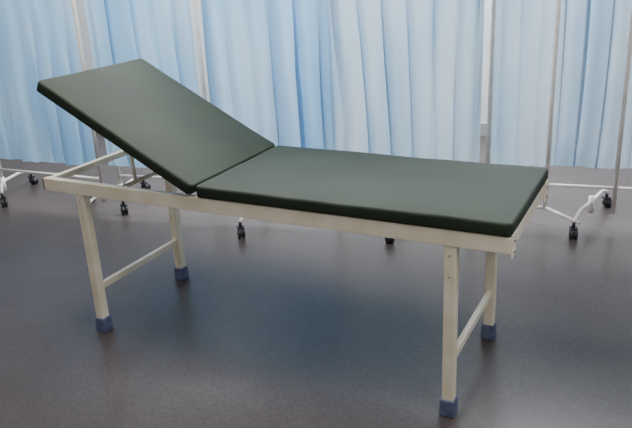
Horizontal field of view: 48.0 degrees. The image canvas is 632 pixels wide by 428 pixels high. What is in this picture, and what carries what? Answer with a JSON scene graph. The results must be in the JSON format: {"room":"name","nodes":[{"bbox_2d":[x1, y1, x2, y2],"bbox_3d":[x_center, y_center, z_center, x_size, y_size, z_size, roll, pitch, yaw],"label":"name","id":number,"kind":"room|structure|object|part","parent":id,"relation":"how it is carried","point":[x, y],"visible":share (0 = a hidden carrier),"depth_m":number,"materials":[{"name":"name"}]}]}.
{"room":"examination room","nodes":[
{"label":"examination room","id":0,"kind":"room"},
{"bbox_2d":[0,132,631,427],"bbox_3d":[-0.464,0.578,2.807,9.000,0.100,7.000,2,21,14],"label":"floor","id":1,"kind":"structure","parent":0,"point":[279,325],"depth_m":2.94,"materials":[{"name":"grey plastic"}]},
{"bbox_2d":[0,0,106,206],"bbox_3d":[-2.121,-0.910,4.446,1.960,1.720,0.670,7,22,26],"label":"privacy screen","id":2,"kind":"object","parent":1,"relation":"on","point":[40,39],"visible":0.88,"depth_m":4.27,"materials":[{"name":"blue fabric"}]},
{"bbox_2d":[83,0,206,214],"bbox_3d":[-1.036,-0.837,4.099,0.391,1.720,0.788,-21,27,-40],"label":"privacy screen","id":3,"kind":"object","parent":1,"relation":"on","point":[157,32],"visible":0.44,"depth_m":3.95,"materials":[{"name":"blue fabric"}]},
{"bbox_2d":[37,58,547,418],"bbox_3d":[-0.128,-0.006,2.696,1.847,1.041,0.599,7,22,26],"label":"bed","id":4,"kind":"object","parent":1,"relation":"on","point":[186,140],"visible":1,"depth_m":2.53,"materials":[{"name":"green leather"}]},
{"bbox_3d":[-0.899,0.178,2.865,0.038,0.554,0.038,7,22,26],"label":"leg","id":5,"kind":"part","parent":4,"relation":"part of","materials":[{"name":"beige metal"}]},
{"bbox_2d":[37,58,274,193],"bbox_3d":[-0.608,-0.378,2.809,0.748,0.047,0.599,33,31,13],"label":"backrest cushion","id":6,"kind":"object","parent":4,"relation":"on","point":[188,141],"depth_m":2.73,"materials":[{"name":"green leather"}]},
{"bbox_3d":[-0.660,0.004,3.308,0.038,0.554,0.038,7,22,26],"label":"leg","id":7,"kind":"part","parent":4,"relation":"part of","materials":[{"name":"beige metal"}]},
{"bbox_2d":[196,145,547,236],"bbox_3d":[0.195,-0.112,2.481,1.094,0.048,0.587,7,22,26],"label":"seat cushion","id":8,"kind":"object","parent":4,"relation":"on","point":[436,196],"depth_m":2.36,"materials":[{"name":"green leather"}]},
{"bbox_3d":[0.420,0.349,2.220,0.038,0.554,0.038,7,22,26],"label":"leg","id":9,"kind":"part","parent":4,"relation":"part of","materials":[{"name":"beige metal"}]},
{"bbox_3d":[0.659,0.174,2.664,0.038,0.554,0.038,7,22,26],"label":"leg","id":10,"kind":"part","parent":4,"relation":"part of","materials":[{"name":"beige metal"}]},
{"bbox_2d":[200,0,484,243],"bbox_3d":[0.121,-0.778,3.780,1.488,1.720,0.726,2,21,12],"label":"privacy screen","id":11,"kind":"object","parent":1,"relation":"on","point":[387,77],"visible":0.75,"depth_m":3.74,"materials":[{"name":"blue fabric"}]},
{"bbox_3d":[-0.255,-0.907,3.799,0.718,1.416,0.142,3,21,15],"label":"curtain panel","id":12,"kind":"part","parent":11,"relation":"part of","materials":[{"name":"blue fabric"}]},
{"bbox_3d":[0.442,-0.866,3.592,0.787,1.416,0.105,3,21,15],"label":"curtain panel","id":13,"kind":"part","parent":11,"relation":"part of","materials":[{"name":"blue fabric"}]},
{"bbox_2d":[486,0,631,239],"bbox_3d":[1.722,-0.736,3.448,1.705,1.720,0.640,4,21,17],"label":"privacy screen","id":14,"kind":"object","parent":1,"relation":"on","point":[591,50],"visible":0.98,"depth_m":3.62,"materials":[{"name":"blue fabric"}]},
{"bbox_3d":[1.045,-0.903,3.568,0.290,1.386,0.105,0,20,7],"label":"curtain panel","id":15,"kind":"part","parent":14,"relation":"part of","materials":[{"name":"blue fabric"}]},
{"bbox_3d":[1.362,-0.889,3.486,0.316,1.386,0.138,7,22,26],"label":"curtain panel","id":16,"kind":"part","parent":14,"relation":"part of","materials":[{"name":"blue fabric"}]},
{"bbox_3d":[1.976,-0.848,3.292,0.921,1.386,0.120,3,21,16],"label":"curtain panel","id":17,"kind":"part","parent":14,"relation":"part of","materials":[{"name":"blue fabric"}]},
{"bbox_2d":[75,0,631,123],"bbox_3d":[0.310,-2.006,5.532,9.000,2.800,0.101,2,21,14],"label":"wall","id":18,"kind":"structure","parent":0,"point":[82,20],"depth_m":5.98,"materials":[{"name":"paint"}]},
{"bbox_2d":[480,123,619,135],"bbox_3d":[0.359,-0.719,5.942,9.000,0.100,0.028,2,21,14],"label":"baseboard","id":19,"kind":"structure","parent":18,"relation":"attached to","point":[483,127],"depth_m":5.69,"materials":[{"name":"paint"}]}
]}

